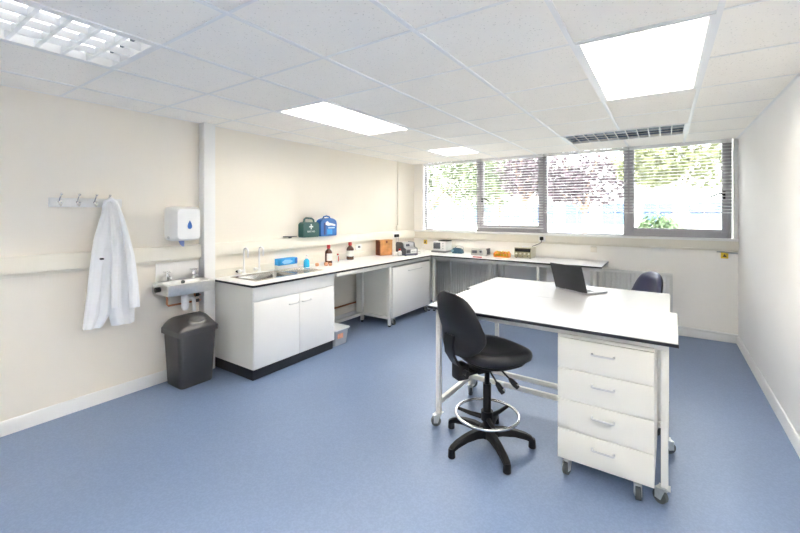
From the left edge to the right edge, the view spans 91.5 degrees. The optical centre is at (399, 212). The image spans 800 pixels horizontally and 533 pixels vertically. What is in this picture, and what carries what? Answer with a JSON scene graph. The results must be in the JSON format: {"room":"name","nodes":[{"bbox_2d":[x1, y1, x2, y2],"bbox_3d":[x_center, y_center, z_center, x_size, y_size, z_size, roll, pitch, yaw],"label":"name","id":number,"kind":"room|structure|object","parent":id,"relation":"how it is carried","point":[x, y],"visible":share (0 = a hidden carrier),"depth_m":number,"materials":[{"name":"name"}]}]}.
{"room":"laboratory","nodes":[
{"label":"laboratory","id":0,"kind":"room"},
{"bbox_2d":[0,85,413,421],"bbox_3d":[-2.413,0.230,3.328,0.150,2.620,9.700,0,0,34],"label":"wall","id":1,"kind":"structure","parent":0,"point":[51,145],"depth_m":3.31,"materials":[{"name":"beige paint"}]},
{"bbox_2d":[48,193,121,207],"bbox_3d":[-2.451,-0.098,3.070,0.078,0.106,0.470,0,0,34],"label":"rail","id":2,"kind":"object","parent":1,"relation":"attached to","point":[52,202],"visible":0.89,"depth_m":3.01,"materials":[{"name":"silver metal"}]},
{"bbox_2d":[82,197,139,329],"bbox_3d":[-2.314,0.393,3.130,0.199,1.044,0.359,0,0,34],"label":"lab coat","id":3,"kind":"object","parent":2,"relation":"hanging from","point":[113,286],"visible":1,"depth_m":3.10,"materials":[{"name":"white fabric"}]},
{"bbox_2d":[0,244,200,278],"bbox_3d":[-3.463,0.381,1.601,0.050,0.148,5.362,0,0,34],"label":"trim","id":4,"kind":"structure","parent":1,"relation":"attached to","point":[33,265],"depth_m":2.97,"materials":[{"name":"beige plastic"}]},
{"bbox_2d":[155,260,198,281],"bbox_3d":[-2.086,0.537,3.665,0.012,0.170,0.391,0,0,34],"label":"backsplash","id":5,"kind":"structure","parent":1,"relation":"attached to","point":[181,269],"depth_m":3.65,"materials":[{"name":"white ceramic"}]},
{"bbox_2d":[0,310,358,436],"bbox_3d":[-2.363,1.490,3.252,0.018,0.100,9.330,0,0,34],"label":"baseboard","id":6,"kind":"structure","parent":1,"relation":"attached to","point":[37,417],"depth_m":3.05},
{"bbox_2d":[164,206,199,246],"bbox_3d":[-1.998,0.124,3.620,0.208,0.368,0.281,0,0,34],"label":"paper towel dispenser","id":7,"kind":"object","parent":1,"relation":"attached to","point":[181,224],"visible":1,"depth_m":3.53,"materials":[{"name":"white plastic"}]},
{"bbox_2d":[152,260,214,310],"bbox_3d":[-1.990,0.686,3.561,0.290,0.469,0.460,0,0,34],"label":"basin","id":8,"kind":"object","parent":1,"relation":"attached to","point":[172,279],"visible":1,"depth_m":3.57,"materials":[{"name":"ceramic"}]},
{"bbox_2d":[163,271,171,281],"bbox_3d":[-2.095,0.576,3.518,0.097,0.096,0.052,0,0,34],"label":"tap","id":9,"kind":"object","parent":8,"relation":"on","point":[166,274],"depth_m":3.53,"materials":[{"name":"silver metal"}]},
{"bbox_2d":[190,268,197,277],"bbox_3d":[-1.960,0.576,3.717,0.097,0.096,0.052,0,0,34],"label":"tap","id":10,"kind":"object","parent":8,"relation":"on","point":[193,274],"depth_m":3.73,"materials":[{"name":"silver metal"}]},
{"bbox_2d":[199,122,214,368],"bbox_3d":[-1.906,0.330,3.853,0.100,2.421,0.114,0,0,34],"label":"trim","id":11,"kind":"structure","parent":1,"relation":"attached to","point":[206,130],"depth_m":3.81,"materials":[{"name":"white plastic"}]},
{"bbox_2d":[298,217,318,237],"bbox_3d":[-1.156,0.178,4.952,0.098,0.254,0.270,0,0,34],"label":"first aid kit","id":12,"kind":"object","parent":1,"relation":"attached to","point":[305,229],"visible":1,"depth_m":4.88,"materials":[{"name":"green plastic"}]},
{"bbox_2d":[215,230,414,257],"bbox_3d":[-0.821,0.381,5.497,0.050,0.148,3.824,0,0,34],"label":"trim","id":13,"kind":"structure","parent":1,"relation":"attached to","point":[226,249],"depth_m":4.83,"materials":[{"name":"beige plastic"}]},
{"bbox_2d":[316,215,336,235],"bbox_3d":[-0.981,0.168,5.210,0.098,0.275,0.298,0,0,34],"label":"box","id":14,"kind":"object","parent":1,"relation":"attached to","point":[327,226],"visible":0.94,"depth_m":5.16,"materials":[{"name":"blue plastic"}]},
{"bbox_2d":[334,301,355,308],"bbox_3d":[-0.958,1.033,5.305,0.022,0.586,1.166,0,0,34],"label":"copper pipe","id":15,"kind":"object","parent":1,"relation":"attached to","point":[355,301],"visible":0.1,"depth_m":5.54,"materials":[{"name":"brown metal"}]},
{"bbox_2d":[355,244,361,249],"bbox_3d":[-0.613,0.507,5.817,0.035,0.085,0.140,0,0,34],"label":"wall socket","id":16,"kind":"object","parent":1,"relation":"attached to","point":[357,246],"visible":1,"depth_m":5.80,"materials":[{"name":"white plastic"}]},
{"bbox_2d":[397,162,398,230],"bbox_3d":[-0.031,-0.288,6.688,0.022,1.186,0.035,0,0,34],"label":"trim","id":17,"kind":"structure","parent":1,"relation":"attached to","point":[397,162],"depth_m":6.67,"materials":[{"name":"beige paint"}]},
{"bbox_2d":[0,72,799,164],"bbox_3d":[-0.499,-0.883,2.000,4.510,0.004,9.350,0,0,34],"label":"trim","id":18,"kind":"structure","parent":1,"relation":"attached to","point":[798,75],"depth_m":3.32,"materials":[{"name":"white metal"}]},
{"bbox_2d":[0,300,799,532],"bbox_3d":[-0.485,1.600,2.020,4.810,0.120,9.700,0,0,34],"label":"floor","id":19,"kind":"structure","parent":0,"point":[343,438],"depth_m":2.47,"materials":[{"name":"blue plastic"}]},
{"bbox_2d":[161,311,217,389],"bbox_3d":[-1.931,1.236,3.589,0.311,0.608,0.364,0,0,34],"label":"bin","id":20,"kind":"object","parent":19,"relation":"on","point":[189,337],"visible":1,"depth_m":3.48,"materials":[{"name":"grey plastic"}]},
{"bbox_2d":[215,274,333,380],"bbox_3d":[-1.303,1.111,4.170,0.702,0.857,1.050,0,0,34],"label":"base cabinet","id":21,"kind":"object","parent":19,"relation":"on","point":[263,331],"visible":0.89,"depth_m":3.81,"materials":[{"name":"white laminate"}]},
{"bbox_2d":[333,322,349,346],"bbox_3d":[-0.829,1.442,4.661,0.401,0.197,0.265,0,0,34],"label":"tub","id":22,"kind":"object","parent":19,"relation":"on","point":[340,330],"visible":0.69,"depth_m":4.55,"materials":[{"name":"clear plastic"}]},
{"bbox_2d":[334,256,430,326],"bbox_3d":[-0.402,1.111,5.483,0.700,0.858,2.125,0,0,34],"label":"stand","id":23,"kind":"object","parent":19,"relation":"on","point":[361,313],"visible":0.73,"depth_m":5.34,"materials":[{"name":"white metal"}]},
{"bbox_2d":[215,250,430,287],"bbox_3d":[-0.718,0.630,5.014,0.761,0.100,3.149,0,0,34],"label":"countertop","id":24,"kind":"structure","parent":23,"relation":"on","point":[363,259],"depth_m":4.62,"materials":[{"name":"laminate"}]},
{"bbox_2d":[238,247,248,274],"bbox_3d":[-1.653,0.511,4.134,0.109,0.294,0.090,0,0,34],"label":"tap","id":25,"kind":"object","parent":24,"relation":"on","point":[243,271],"visible":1,"depth_m":4.15,"materials":[{"name":"white metal"}]},
{"bbox_2d":[238,269,246,274],"bbox_3d":[-1.675,0.626,4.149,0.056,0.063,0.090,0,0,34],"label":"tap","id":26,"kind":"object","parent":25,"relation":"on","point":[243,271],"depth_m":4.14,"materials":[{"name":"white metal"}]},
{"bbox_2d":[253,246,263,272],"bbox_3d":[-1.547,0.511,4.291,0.109,0.294,0.090,0,0,34],"label":"tap","id":27,"kind":"object","parent":24,"relation":"on","point":[259,267],"visible":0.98,"depth_m":4.31,"materials":[{"name":"white metal"}]},
{"bbox_2d":[253,267,261,272],"bbox_3d":[-1.569,0.626,4.306,0.056,0.063,0.090,0,0,34],"label":"tap","id":28,"kind":"object","parent":27,"relation":"on","point":[255,268],"depth_m":4.30,"materials":[{"name":"white metal"}]},
{"bbox_2d":[232,267,321,280],"bbox_3d":[-1.307,0.738,4.246,0.424,0.172,0.904,0,0,34],"label":"sink","id":29,"kind":"object","parent":24,"relation":"in","point":[297,270],"visible":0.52,"depth_m":4.31,"materials":[{"name":"metal"}]},
{"bbox_2d":[275,257,296,269],"bbox_3d":[-1.353,0.595,4.640,0.082,0.120,0.271,0,0,34],"label":"glove box","id":30,"kind":"object","parent":24,"relation":"on","point":[288,262],"visible":1,"depth_m":4.59,"materials":[{"name":"blue cardboard"}]},
{"bbox_2d":[282,260,291,263],"bbox_3d":[-1.328,0.574,4.607,0.002,0.052,0.165,0,0,34],"label":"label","id":31,"kind":"object","parent":30,"relation":"attached to","point":[283,261],"depth_m":4.60,"materials":[{"name":"paper"}]},
{"bbox_2d":[304,254,309,266],"bbox_3d":[-1.136,0.582,4.739,0.072,0.153,0.072,0,0,34],"label":"soap bottle","id":32,"kind":"object","parent":24,"relation":"on","point":[306,261],"visible":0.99,"depth_m":4.71,"materials":[{"name":"blue plastic"}]},
{"bbox_2d":[325,245,331,263],"bbox_3d":[-0.925,0.535,5.050,0.095,0.245,0.094,0,0,34],"label":"bottle","id":33,"kind":"object","parent":24,"relation":"on","point":[328,253],"visible":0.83,"depth_m":5.01,"materials":[{"name":"brown glass"}]},
{"bbox_2d":[346,242,353,259],"bbox_3d":[-0.705,0.535,5.516,0.105,0.245,0.106,0,0,34],"label":"bottle","id":34,"kind":"object","parent":24,"relation":"on","point":[350,250],"visible":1,"depth_m":5.48,"materials":[{"name":"brown glass"}]},
{"bbox_2d":[376,239,392,255],"bbox_3d":[-0.248,0.538,6.115,0.239,0.240,0.128,0,0,-37],"label":"wooden box","id":35,"kind":"object","parent":24,"relation":"on","point":[383,246],"visible":0.98,"depth_m":6.06,"materials":[{"name":"brown wood"}]},
{"bbox_2d":[396,241,417,255],"bbox_3d":[0.105,0.556,6.118,0.247,0.204,0.273,0,0,-36],"label":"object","id":36,"kind":"object","parent":24,"relation":"on","point":[407,248],"visible":0.91,"depth_m":6.04,"materials":[{"name":"grey plastic"}]},
{"bbox_2d":[356,260,428,324],"bbox_3d":[-0.076,1.145,5.891,0.682,0.790,0.995,0,0,34],"label":"base cabinet","id":37,"kind":"object","parent":19,"relation":"on","point":[409,281],"visible":0.79,"depth_m":5.54,"materials":[{"name":"white laminate"}]},
{"bbox_2d":[437,291,535,474],"bbox_3d":[0.561,1.020,2.584,0.615,1.040,0.594,0,0,-27],"label":"chair","id":38,"kind":"object","parent":19,"relation":"on","point":[463,336],"visible":1,"depth_m":2.46,"materials":[{"name":"black plastic"}]},
{"bbox_2d":[432,257,607,310],"bbox_3d":[1.668,1.111,5.720,2.400,0.858,0.589,0,0,34],"label":"stand","id":39,"kind":"object","parent":19,"relation":"on","point":[595,270],"visible":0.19,"depth_m":5.63,"materials":[{"name":"grey metal"}]},
{"bbox_2d":[418,249,608,268],"bbox_3d":[1.357,0.669,5.939,3.151,0.022,0.703,0,0,34],"label":"countertop","id":40,"kind":"structure","parent":39,"relation":"on","point":[599,264],"depth_m":5.52,"materials":[{"name":"laminate"}]},
{"bbox_2d":[431,250,450,252],"bbox_3d":[0.713,0.644,6.591,0.270,0.028,0.270,0,0,34],"label":"tray","id":41,"kind":"object","parent":40,"relation":"on","point":[438,251],"depth_m":6.48,"materials":[{"name":"plastic"}]},
{"bbox_2d":[431,240,451,252],"bbox_3d":[0.713,0.558,6.591,0.270,0.200,0.270,0,0,34],"label":"meter","id":42,"kind":"object","parent":40,"relation":"on","point":[440,246],"visible":0.94,"depth_m":6.50,"materials":[{"name":"plastic"}]},
{"bbox_2d":[451,245,463,253],"bbox_3d":[0.950,0.593,6.371,0.201,0.131,0.128,0,0,34],"label":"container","id":43,"kind":"object","parent":40,"relation":"on","point":[454,250],"visible":1,"depth_m":6.33,"materials":[{"name":"teal plastic"}]},
{"bbox_2d":[471,248,489,255],"bbox_3d":[1.265,0.603,6.119,0.265,0.110,0.172,0,0,34],"label":"magnetic stirrer","id":44,"kind":"object","parent":40,"relation":"on","point":[474,251],"visible":1,"depth_m":6.07,"materials":[{"name":"white plastic"}]},
{"bbox_2d":[494,251,510,257],"bbox_3d":[1.527,0.615,5.833,0.230,0.086,0.100,0,0,34],"label":"tube rack","id":45,"kind":"object","parent":40,"relation":"on","point":[504,254],"visible":1,"depth_m":5.80,"materials":[{"name":"orange plastic"}]},
{"bbox_2d":[514,246,535,258],"bbox_3d":[1.850,0.574,5.774,0.250,0.168,0.265,0,0,34],"label":"meter","id":46,"kind":"object","parent":40,"relation":"on","point":[519,251],"visible":1,"depth_m":5.69,"materials":[{"name":"beige plastic"}]},
{"bbox_2d":[532,236,545,246],"bbox_3d":[2.060,0.441,5.822,0.209,0.202,0.051,0,0,29],"label":"plug","id":47,"kind":"object","parent":46,"relation":"attached to","point":[541,238],"visible":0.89,"depth_m":5.79,"materials":[{"name":"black plastic"}]},
{"bbox_2d":[427,289,678,503],"bbox_3d":[1.000,1.097,2.665,1.466,0.885,0.744,0,0,35],"label":"table","id":48,"kind":"object","parent":19,"relation":"on","point":[658,330],"visible":0.97,"depth_m":2.48,"materials":[{"name":"laminate"}]},
{"bbox_2d":[467,277,669,435],"bbox_3d":[1.382,1.097,3.285,1.470,0.885,0.710,0,0,35],"label":"table","id":49,"kind":"object","parent":19,"relation":"on","point":[615,297],"visible":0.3,"depth_m":3.13,"materials":[{"name":"laminate"}]},
{"bbox_2d":[550,262,607,294],"bbox_3d":[1.495,0.540,3.274,0.301,0.229,0.325,0,0,-24],"label":"laptop","id":50,"kind":"object","parent":49,"relation":"on","point":[566,277],"visible":1,"depth_m":3.20,"materials":[{"name":"grey plastic"}]},
{"bbox_2d":[547,268,592,285],"bbox_3d":[2.338,1.145,5.345,0.540,0.790,0.429,0,0,34],"label":"base cabinet","id":51,"kind":"object","parent":19,"relation":"on","point":[588,275],"visible":0.06,"depth_m":5.13,"materials":[{"name":"white laminate"}]},
{"bbox_2d":[558,332,656,500],"bbox_3d":[1.297,1.128,2.417,0.484,0.823,0.614,0,0,35],"label":"drawer pedestal","id":52,"kind":"object","parent":19,"relation":"on","point":[607,390],"visible":0.98,"depth_m":2.18,"materials":[{"name":"white laminate"}]},
{"bbox_2d":[631,271,662,292],"bbox_3d":[2.111,1.048,3.691,0.615,0.985,0.592,0,0,4],"label":"chair","id":53,"kind":"object","parent":19,"relation":"on","point":[650,281],"visible":0.2,"depth_m":3.68,"materials":[{"name":"blue plastic"}]},
{"bbox_2d":[0,0,799,163],"bbox_3d":[-0.499,-0.894,2.000,4.510,0.018,9.350,0,0,34],"label":"ceiling","id":54,"kind":"structure","parent":0,"point":[324,27],"depth_m":2.42,"materials":[{"name":"tile"}]},
{"bbox_2d":[0,0,157,68],"bbox_3d":[-1.842,-0.927,1.738,0.576,0.097,1.166,0,0,34],"label":"ceiling light","id":55,"kind":"object","parent":54,"relation":"attached to","point":[21,23],"visible":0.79,"depth_m":1.99,"materials":[{"name":"white plastic"}]},
{"bbox_2d":[277,101,409,135],"bbox_3d":[-0.481,-0.927,3.745,0.576,0.097,1.256,0,0,34],"label":"ceiling light","id":56,"kind":"object","parent":54,"relation":"attached to","point":[322,112],"visible":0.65,"depth_m":3.68,"materials":[{"name":"white plastic"}]},
{"bbox_2d":[0,0,725,162],"bbox_3d":[-0.552,-0.882,2.036,3.624,0.007,9.350,0,0,34],"label":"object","id":57,"kind":"structure","parent":54,"relation":"attached to","point":[549,3],"depth_m":2.37,"materials":[{"name":"white metal"}]},
{"bbox_2d":[60,0,799,164],"bbox_3d":[-0.466,-0.884,2.047,4.486,0.004,9.211,0,0,34],"label":"trim","id":58,"kind":"structure","parent":54,"relation":"attached to","point":[249,1],"depth_m":2.49,"materials":[{"name":"white metal"}]},
{"bbox_2d":[426,147,480,155],"bbox_3d":[0.777,-0.927,5.599,0.576,0.097,0.616,0,0,34],"label":"ceiling light","id":59,"kind":"object","parent":54,"relation":"attached to","point":[456,150],"visible":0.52,"depth_m":5.63,"materials":[{"name":"white plastic"}]},
{"bbox_2d":[561,123,687,144],"bbox_3d":[2.515,-0.927,4.420,1.176,0.097,0.616,0,0,34],"label":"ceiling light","id":60,"kind":"object","parent":54,"relation":"attached to","point":[678,129],"visible":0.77,"depth_m":4.42,"materials":[{"name":"grey metal"}]},
{"bbox_2d":[575,12,715,101],"bbox_3d":[1.506,-0.927,2.398,0.576,0.097,1.256,0,0,34],"label":"ceiling light","id":61,"kind":"object","parent":54,"relation":"attached to","point":[668,57],"visible":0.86,"depth_m":2.26,"materials":[{"name":"white plastic"}]},
{"bbox_2d":[414,139,737,334],"bbox_3d":[2.182,0.230,5.951,4.510,2.620,0.200,0,0,34],"label":"wall","id":62,"kind":"structure","parent":0,"point":[705,284],"depth_m":4.94,"materials":[{"name":"beige paint"}]},
{"bbox_2d":[425,159,477,230],"bbox_3d":[0.891,-0.338,6.779,1.025,1.285,0.060,0,0,34],"label":"window","id":63,"kind":"structure","parent":62,"relation":"in","point":[426,171],"depth_m":7.03,"materials":[{"name":"grey metal"}]},
{"bbox_2d":[423,159,480,227],"bbox_3d":[0.875,-0.319,6.702,1.075,1.117,0.040,0,0,34],"label":"blind","id":64,"kind":"object","parent":63,"relation":"attached to","point":[479,160],"visible":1,"depth_m":6.68,"materials":[{"name":"white plastic"}]},
{"bbox_2d":[437,260,497,293],"bbox_3d":[1.110,1.110,6.510,1.070,0.600,0.078,0,0,34],"label":"radiator","id":65,"kind":"object","parent":62,"relation":"attached to","point":[464,275],"visible":0.62,"depth_m":6.53,"materials":[{"name":"metal"}]},
{"bbox_2d":[478,154,544,232],"bbox_3d":[1.738,-0.338,6.165,1.065,1.285,0.124,0,0,34],"label":"window","id":66,"kind":"structure","parent":62,"relation":"in","point":[540,164],"depth_m":6.09,"materials":[{"name":"grey metal"}]},
{"bbox_2d":[481,154,543,228],"bbox_3d":[1.738,-0.319,6.117,0.990,1.117,0.040,0,0,34],"label":"blind","id":67,"kind":"object","parent":66,"relation":"attached to","point":[540,155],"visible":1,"depth_m":6.10,"materials":[{"name":"white plastic"}]},
{"bbox_2d":[414,231,738,251],"bbox_3d":[2.111,0.395,5.848,4.510,0.120,0.050,0,0,34],"label":"trim","id":68,"kind":"structure","parent":62,"relation":"attached to","point":[570,240],"depth_m":5.41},
{"bbox_2d":[414,230,738,241],"bbox_3d":[2.134,0.320,5.881,4.510,0.029,0.170,0,0,34],"label":"trim","id":69,"kind":"structure","parent":62,"relation":"attached to","point":[480,232],"depth_m":5.41,"materials":[{"name":"beige paint"}]},
{"bbox_2d":[431,294,735,342],"bbox_3d":[2.120,1.490,5.861,4.474,0.100,0.018,0,0,34],"label":"baseboard","id":70,"kind":"structure","parent":62,"relation":"attached to","point":[682,332],"depth_m":4.76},
{"bbox_2d":[545,147,625,235],"bbox_3d":[2.635,-0.338,5.596,1.060,1.285,0.060,0,0,34],"label":"window","id":71,"kind":"structure","parent":62,"relation":"in","point":[546,159],"depth_m":5.63,"materials":[{"name":"grey metal"}]},
{"bbox_2d":[544,147,627,212],"bbox_3d":[2.609,-0.436,5.526,1.085,0.882,0.040,0,0,34],"label":"blind","id":72,"kind":"object","parent":71,"relation":"attached to","point":[626,148],"visible":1,"depth_m":5.49,"materials":[{"name":"white plastic"}]},
{"bbox_2d":[591,246,596,251],"bbox_3d":[2.713,0.510,5.462,0.080,0.080,0.014,0,0,34],"label":"socket","id":73,"kind":"object","parent":62,"relation":"attached to","point":[593,249],"visible":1,"depth_m":5.46,"materials":[{"name":"beige plastic"}]},
{"bbox_2d":[597,269,677,319],"bbox_3d":[3.111,1.090,5.153,0.925,0.650,0.078,0,0,34],"label":"radiator","id":74,"kind":"object","parent":62,"relation":"attached to","point":[611,278],"visible":0.2,"depth_m":5.18,"materials":[{"name":"metal"}]},
{"bbox_2d":[626,139,731,238],"bbox_3d":[3.510,-0.338,4.963,1.098,1.285,0.124,0,0,34],"label":"window","id":75,"kind":"structure","parent":62,"relation":"in","point":[725,231],"depth_m":4.85,"materials":[{"name":"grey metal"}]},
{"bbox_2d":[629,139,731,212],"bbox_3d":[3.502,-0.436,4.920,1.054,0.882,0.040,0,0,34],"label":"blind","id":76,"kind":"object","parent":75,"relation":"attached to","point":[724,140],"visible":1,"depth_m":4.88,"materials":[{"name":"white plastic"}]},
{"bbox_2d":[678,326,738,336],"bbox_3d":[3.698,1.429,4.736,0.626,0.039,0.026,0,0,34],"label":"pipe","id":77,"kind":"object","parent":62,"relation":"attached to","point":[683,327],"visible":0.79,"depth_m":4.71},
{"bbox_2d":[721,252,727,258],"bbox_3d":[3.886,0.507,4.669,0.068,0.075,0.010,0,0,34],"label":"tag","id":78,"kind":"object","parent":62,"relation":"attached to","point":[723,255],"visible":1,"depth_m":4.67,"materials":[{"name":"yellow plastic"}]},
{"bbox_2d":[734,138,737,238],"bbox_3d":[3.970,-0.288,4.612,0.033,1.186,0.030,0,0,34],"label":"trim","id":79,"kind":"structure","parent":62,"relation":"attached to","point":[735,139],"depth_m":4.60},
{"bbox_2d":[738,76,799,435],"bbox_3d":[1.444,0.230,0.712,0.150,2.620,9.700,0,0,34],"label":"wall","id":80,"kind":"structure","parent":0,"point":[769,149],"depth_m":3.08,"materials":[{"name":"paint"}]},
{"bbox_2d":[736,336,799,457],"bbox_3d":[1.355,1.490,0.731,0.018,0.100,9.330,0,0,34],"label":"baseboard","id":81,"kind":"structure","parent":80,"relation":"attached to","point":[790,431],"depth_m":3.06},
{"label":"outside","id":82,"kind":"structure","parent":0,"visible":0},
{"bbox_3d":[13.123,1.940,37.166,100.000,0.100,63.750,0,0,34],"label":"ground","id":83,"kind":"structure","parent":82,"visible":0},
{"bbox_2d":[428,159,516,228],"bbox_3d":[2.153,-1.493,19.354,7.376,6.766,4.091,0,0,24],"label":"leafy tree","id":84,"kind":"object","parent":83,"relation":"on","point":[430,206],"visible":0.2,"depth_m":18.58,"materials":[{"name":"green plant"}]},
{"bbox_2d":[454,159,533,224],"bbox_3d":[4.781,-1.690,20.342,4.435,7.161,4.113,0,0,34],"label":"leafy tree","id":85,"kind":"object","parent":83,"relation":"on","point":[498,181],"visible":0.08,"depth_m":20.12,"materials":[{"name":"green plant"}]},
{"bbox_2d":[493,152,568,224],"bbox_3d":[4.911,-0.865,14.850,2.768,5.510,3.205,0,0,34],"label":"copper beech","id":86,"kind":"object","parent":83,"relation":"on","point":[525,159],"visible":0.39,"depth_m":14.53,"materials":[{"name":"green plant"}]},
{"bbox_2d":[428,154,720,233],"bbox_3d":[9.210,-1.235,42.085,64.800,6.250,8.800,0,0,34],"label":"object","id":87,"kind":"structure","parent":83,"relation":"on","point":[608,223],"depth_m":31.85,"materials":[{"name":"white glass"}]},
{"bbox_2d":[528,149,634,232],"bbox_3d":[5.694,-0.616,12.446,3.178,5.012,3.222,0,0,34],"label":"copper beech","id":88,"kind":"object","parent":83,"relation":"on","point":[573,168],"visible":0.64,"depth_m":12.08,"materials":[{"name":"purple plant"}]},
{"bbox_2d":[634,213,688,228],"bbox_3d":[5.348,0.934,7.979,1.455,1.965,1.338,0,0,34],"label":"shrub","id":89,"kind":"object","parent":83,"relation":"on","point":[667,221],"visible":0.09,"depth_m":7.89,"materials":[{"name":"green plant"}]},
{"bbox_2d":[607,143,720,223],"bbox_3d":[6.416,-0.319,8.989,2.973,4.417,2.566,0,0,34],"label":"young tree","id":90,"kind":"object","parent":83,"relation":"on","point":[646,175],"visible":0.41,"depth_m":8.72,"materials":[{"name":"green plant"}]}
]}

